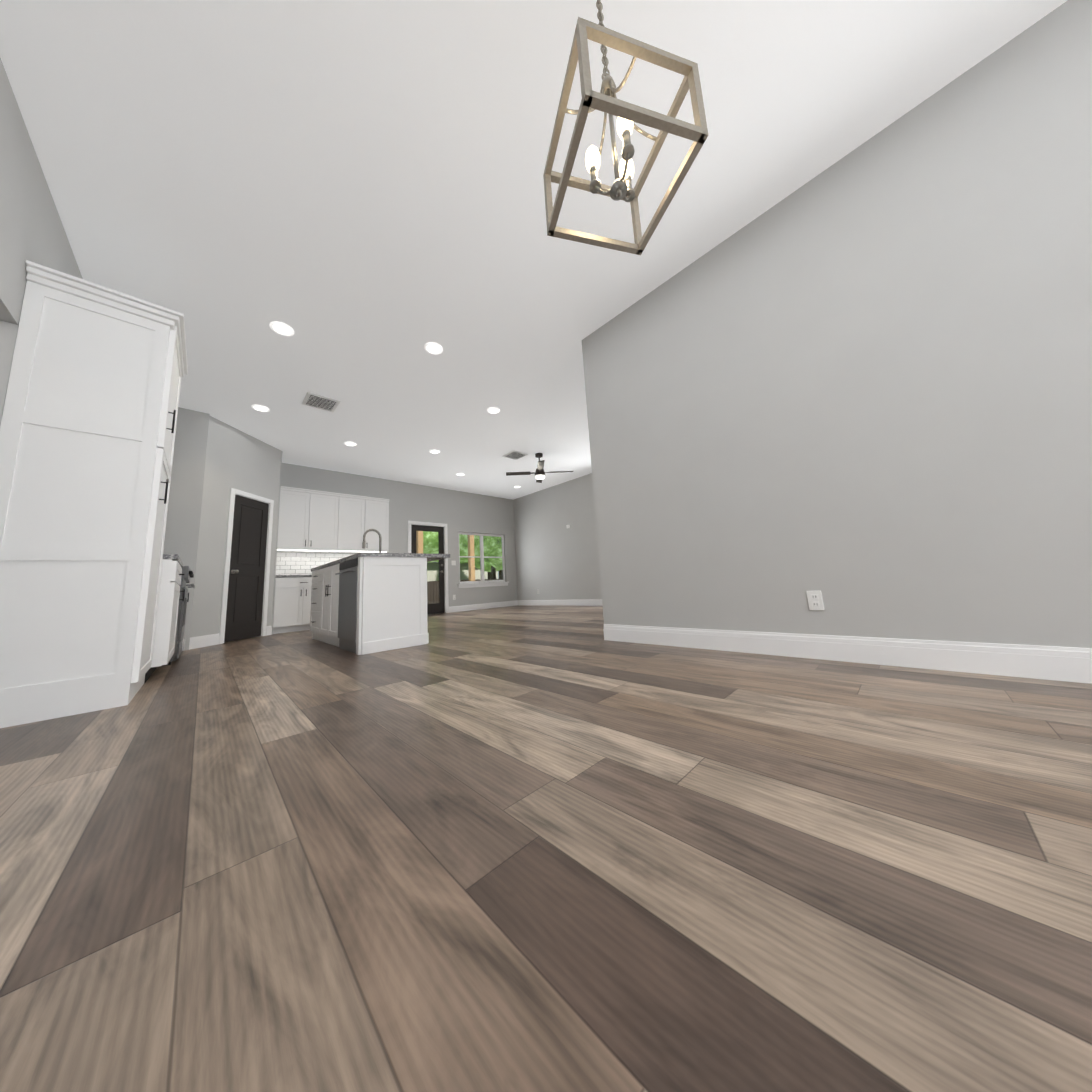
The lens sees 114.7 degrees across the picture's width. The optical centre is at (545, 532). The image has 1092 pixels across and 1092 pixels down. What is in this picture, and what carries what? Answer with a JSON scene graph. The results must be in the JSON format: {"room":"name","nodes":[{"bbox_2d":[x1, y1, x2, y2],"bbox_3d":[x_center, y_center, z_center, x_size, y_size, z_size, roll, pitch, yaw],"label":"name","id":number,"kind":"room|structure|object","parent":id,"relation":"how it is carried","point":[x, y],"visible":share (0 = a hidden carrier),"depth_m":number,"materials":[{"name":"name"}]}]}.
{"room":"dining area","nodes":[
{"label":"dining area","id":0,"kind":"room"},
{"bbox_2d":[0,58,82,425],"bbox_3d":[-1.659,-0.807,0.545,0.120,3.000,12.500,5,-12,-44],"label":"wall","id":1,"kind":"structure","parent":0,"point":[31,228],"depth_m":1.82,"materials":[{"name":"grey paint"}]},
{"bbox_2d":[163,407,209,650],"bbox_3d":[-4.631,-0.095,4.176,0.708,3.000,0.100,5,-12,-44],"label":"wall","id":2,"kind":"structure","parent":0,"point":[181,540],"depth_m":4.34,"materials":[{"name":"grey paint"}]},
{"bbox_2d":[190,416,280,636],"bbox_3d":[-4.422,0.017,5.010,0.100,3.000,1.347,-3,-8,1],"label":"wall","id":3,"kind":"structure","parent":0,"point":[237,459],"depth_m":4.74,"materials":[{"name":"grey paint"}]},
{"bbox_2d":[182,633,219,650],"bbox_3d":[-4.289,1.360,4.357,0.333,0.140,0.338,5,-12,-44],"label":"baseboard","id":4,"kind":"structure","parent":3,"relation":"attached to","point":[213,639],"depth_m":4.37,"materials":[{"name":"white wood"}]},
{"bbox_2d":[224,494,268,641],"bbox_3d":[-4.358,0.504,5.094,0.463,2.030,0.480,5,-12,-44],"label":"pantry door","id":5,"kind":"structure","parent":3,"relation":"in","point":[246,579],"depth_m":5.08,"materials":[{"name":"black wood"}]},
{"bbox_2d":[219,488,273,643],"bbox_3d":[-4.385,0.477,5.105,0.116,2.115,0.750,-3,-8,1],"label":"door frame","id":6,"kind":"structure","parent":3,"relation":"attached to","point":[233,491],"depth_m":4.96,"materials":[{"name":"white wood"}]},
{"bbox_2d":[271,451,282,631],"bbox_3d":[-4.602,0.152,5.853,0.100,3.000,0.640,5,-12,-44],"label":"wall","id":7,"kind":"structure","parent":0,"point":[276,542],"depth_m":5.65,"materials":[{"name":"grey paint"}]},
{"bbox_2d":[281,463,517,606],"bbox_3d":[-3.443,0.327,7.488,7.290,3.000,0.120,5,-12,-44],"label":"wall","id":8,"kind":"structure","parent":0,"point":[456,512],"depth_m":8.42,"materials":[{"name":"grey paint"}]},
{"bbox_2d":[276,486,339,573],"bbox_3d":[-4.337,0.028,6.330,0.923,1.515,0.365,5,-12,-44],"label":"upper cabinet","id":9,"kind":"object","parent":8,"relation":"attached to","point":[316,528],"depth_m":6.27,"materials":[{"name":"white wood"}]},
{"bbox_2d":[340,494,389,558],"bbox_3d":[-3.672,0.084,6.968,0.923,1.515,0.365,5,-12,-44],"label":"upper cabinet","id":10,"kind":"object","parent":8,"relation":"attached to","point":[358,515],"depth_m":6.86,"materials":[{"name":"white wood"}]},
{"bbox_2d":[411,525,444,613],"bbox_3d":[-2.711,0.847,8.046,0.804,2.030,0.103,5,-12,-44],"label":"door","id":11,"kind":"structure","parent":8,"relation":"in","point":[435,608],"depth_m":8.18,"materials":[{"name":"black metal"}]},
{"bbox_2d":[408,521,448,614],"bbox_3d":[-2.732,0.818,8.071,0.960,2.120,0.136,5,-12,-44],"label":"door frame","id":12,"kind":"structure","parent":8,"relation":"attached to","point":[410,523],"depth_m":8.25,"materials":[{"name":"white wood"}]},
{"bbox_2d":[457,532,508,587],"bbox_3d":[-1.645,0.718,9.124,1.550,1.392,0.140,5,-12,-44],"label":"window","id":13,"kind":"structure","parent":8,"relation":"in","point":[482,556],"depth_m":9.13,"materials":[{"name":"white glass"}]},
{"bbox_2d":[449,600,517,612],"bbox_3d":[-1.538,1.880,8.937,2.075,0.140,0.016,5,-12,-44],"label":"baseboard","id":14,"kind":"structure","parent":8,"relation":"attached to","point":[506,603],"depth_m":8.86,"materials":[{"name":"white wood"}]},
{"bbox_2d":[0,0,1066,499],"bbox_3d":[0.077,-2.183,2.526,9.650,0.100,12.900,5,-12,-44],"label":"ceiling","id":15,"kind":"structure","parent":0,"point":[350,194],"depth_m":2.08,"materials":[{"name":"white paint"}]},
{"bbox_2d":[251,404,269,411],"bbox_3d":[-3.702,-1.609,4.536,0.183,0.009,0.183,-10,-10,36],"label":"recessed light","id":16,"kind":"object","parent":15,"relation":"in","point":[260,408],"depth_m":4.53,"materials":[{"name":"white plastic"}]},
{"bbox_2d":[269,321,293,335],"bbox_3d":[-2.436,-1.877,3.228,0.183,0.009,0.183,-10,-10,36],"label":"recessed light","id":17,"kind":"object","parent":15,"relation":"in","point":[284,329],"depth_m":3.22,"materials":[{"name":"white plastic"}]},
{"bbox_2d":[302,392,340,412],"bbox_3d":[-2.884,-1.660,4.485,0.360,0.017,0.360,5,-12,-44],"label":"ceiling vent","id":18,"kind":"object","parent":15,"relation":"in","point":[313,400],"depth_m":4.47,"materials":[{"name":"white metal"}]},
{"bbox_2d":[344,441,356,445],"bbox_3d":[-3.219,-1.457,5.755,0.183,0.009,0.183,-5,-9,10],"label":"recessed light","id":19,"kind":"object","parent":15,"relation":"in","point":[348,443],"depth_m":5.74,"materials":[{"name":"white plastic"}]},
{"bbox_2d":[424,342,442,354],"bbox_3d":[-1.158,-1.895,3.605,0.183,0.009,0.183,-4,-8,7],"label":"recessed light","id":20,"kind":"object","parent":15,"relation":"in","point":[433,348],"depth_m":3.59,"materials":[{"name":"white plastic"}]},
{"bbox_2d":[429,450,439,453],"bbox_3d":[-2.001,-1.449,6.280,0.183,0.009,0.183,-10,-10,36],"label":"recessed light","id":21,"kind":"object","parent":15,"relation":"in","point":[431,451],"depth_m":6.27,"materials":[{"name":"white plastic"}]},
{"bbox_2d":[487,407,499,413],"bbox_3d":[-0.743,-1.722,4.937,0.183,0.009,0.183,-10,-11,39],"label":"recessed light","id":22,"kind":"object","parent":15,"relation":"in","point":[493,410],"depth_m":4.93,"materials":[{"name":"white plastic"}]},
{"bbox_2d":[502,450,527,459],"bbox_3d":[-0.595,-1.467,6.683,0.360,0.017,0.360,5,-12,-44],"label":"ceiling vent","id":23,"kind":"object","parent":15,"relation":"in","point":[515,455],"depth_m":6.65,"materials":[{"name":"white metal"}]},
{"bbox_2d":[506,453,572,482],"bbox_3d":[-0.123,-1.266,6.666,0.986,0.474,0.986,-11,-11,41],"label":"ceiling fan","id":24,"kind":"object","parent":15,"relation":"hanging from","point":[539,473],"visible":1,"depth_m":6.61,"materials":[{"name":"black metal"}]},
{"bbox_2d":[543,0,707,254],"bbox_3d":[0.211,-1.720,1.261,0.392,1.200,0.392,-1,-9,-15],"label":"chandelier","id":25,"kind":"object","parent":15,"relation":"hanging from","point":[605,100],"visible":1,"depth_m":1.12,"materials":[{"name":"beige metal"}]},
{"bbox_2d":[0,605,1091,1091],"bbox_3d":[0.283,0.872,2.043,9.650,0.100,12.820,5,-12,-44],"label":"floor","id":26,"kind":"structure","parent":0,"point":[534,849],"depth_m":0.65,"materials":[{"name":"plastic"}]},
{"bbox_2d":[0,260,187,727],"bbox_3d":[-2.804,-0.198,2.203,0.593,2.415,0.834,5,-12,-44],"label":"tall cabinet","id":27,"kind":"object","parent":26,"relation":"on","point":[89,421],"visible":1,"depth_m":1.94,"materials":[{"name":"white wood"}]},
{"bbox_2d":[144,558,183,682],"bbox_3d":[-3.336,0.686,2.711,0.633,0.880,0.873,5,-12,-44],"label":"base cabinet","id":28,"kind":"object","parent":26,"relation":"on","point":[167,613],"depth_m":2.62,"materials":[{"name":"white wood"}]},
{"bbox_2d":[163,554,181,561],"bbox_3d":[-3.362,0.231,2.779,0.636,0.040,0.873,5,-12,-44],"label":"countertop","id":29,"kind":"structure","parent":28,"relation":"on","point":[164,555],"depth_m":2.67,"materials":[{"name":"white stone"}]},
{"bbox_2d":[162,565,194,665],"bbox_3d":[-3.874,0.778,3.327,0.722,0.940,0.760,5,-12,-44],"label":"range","id":30,"kind":"object","parent":26,"relation":"on","point":[188,573],"visible":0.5,"depth_m":3.29,"materials":[{"name":"silver metal"}]},
{"bbox_2d":[272,578,311,633],"bbox_3d":[-4.234,1.226,6.000,0.760,0.880,0.625,5,-12,-44],"label":"base cabinet","id":31,"kind":"object","parent":26,"relation":"on","point":[292,598],"depth_m":5.69,"materials":[{"name":"white wood"}]},
{"bbox_2d":[276,574,311,577],"bbox_3d":[-3.869,0.805,6.442,1.846,0.040,0.628,5,-12,-44],"label":"countertop","id":32,"kind":"structure","parent":31,"relation":"on","point":[277,575],"depth_m":5.81,"materials":[{"name":"grey stone"}]},
{"bbox_2d":[310,529,449,654],"bbox_3d":[-2.129,0.611,4.248,0.964,1.338,2.140,5,-12,-44],"label":"kitchen island","id":33,"kind":"object","parent":26,"relation":"on","point":[362,603],"visible":1,"depth_m":3.45,"materials":[{"name":"white wood"}]},
{"bbox_2d":[513,473,601,599],"bbox_3d":[1.174,0.118,7.884,0.120,3.000,5.770,5,-12,-44],"label":"wall","id":34,"kind":"structure","parent":0,"point":[557,558],"depth_m":8.69,"materials":[{"name":"grey paint"}]},
{"bbox_2d":[518,599,602,605],"bbox_3d":[1.166,1.535,7.669,0.016,0.140,5.650,5,-12,-44],"label":"baseboard","id":35,"kind":"structure","parent":34,"relation":"attached to","point":[575,602],"depth_m":8.39,"materials":[{"name":"white wood"}]},
{"bbox_2d":[581,0,1091,647],"bbox_3d":[2.865,-1.000,1.016,0.120,3.000,6.850,5,-12,-44],"label":"wall","id":36,"kind":"structure","parent":0,"point":[855,388],"depth_m":1.93,"materials":[{"name":"grey paint"}]},
{"bbox_2d":[806,591,823,609],"bbox_3d":[1.616,0.408,2.099,0.009,0.116,0.072,5,-12,-44],"label":"electrical outlet","id":37,"kind":"object","parent":36,"relation":"attached to","point":[815,600],"depth_m":2.10,"materials":[{"name":"white plastic"}]},
{"bbox_2d":[603,624,1091,683],"bbox_3d":[2.898,0.408,0.759,0.016,0.140,6.850,5,-12,-44],"label":"baseboard","id":38,"kind":"structure","parent":36,"relation":"attached to","point":[1067,664],"depth_m":1.84,"materials":[{"name":"white wood"}]},
{"label":"outside","id":39,"kind":"structure","parent":0,"visible":0},
{"bbox_3d":[-14.579,4.891,21.461,34.000,0.560,36.380,5,-12,-44],"label":"ground","id":40,"kind":"structure","parent":39,"visible":0},
{"bbox_2d":[416,531,474,580],"bbox_3d":[-3.934,0.928,10.730,8.000,2.900,0.220,5,-12,-44],"label":"porch post","id":41,"kind":"object","parent":40,"relation":"on","point":[419,545],"depth_m":11.95,"materials":[{"name":"brown wood"}]},
{"bbox_2d":[427,562,497,581],"bbox_3d":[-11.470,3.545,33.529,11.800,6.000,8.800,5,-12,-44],"label":"fence","id":42,"kind":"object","parent":40,"relation":"on","point":[430,567],"depth_m":31.51,"materials":[{"name":"white wood"}]},
{"bbox_2d":[423,531,502,578],"bbox_3d":[-2.290,-0.042,26.165,16.827,9.872,11.727,5,-12,-44],"label":"trees","id":43,"kind":"object","parent":40,"relation":"on","point":[462,547],"depth_m":19.91,"materials":[{"name":"green plant"}]},
{"bbox_2d":[427,579,502,603],"bbox_3d":[-5.705,2.653,13.946,28.109,1.360,0.060,5,-12,-44],"label":"fence","id":44,"kind":"object","parent":40,"relation":"on","point":[432,595],"depth_m":14.85,"materials":[{"name":"brown wood"}]}
]}

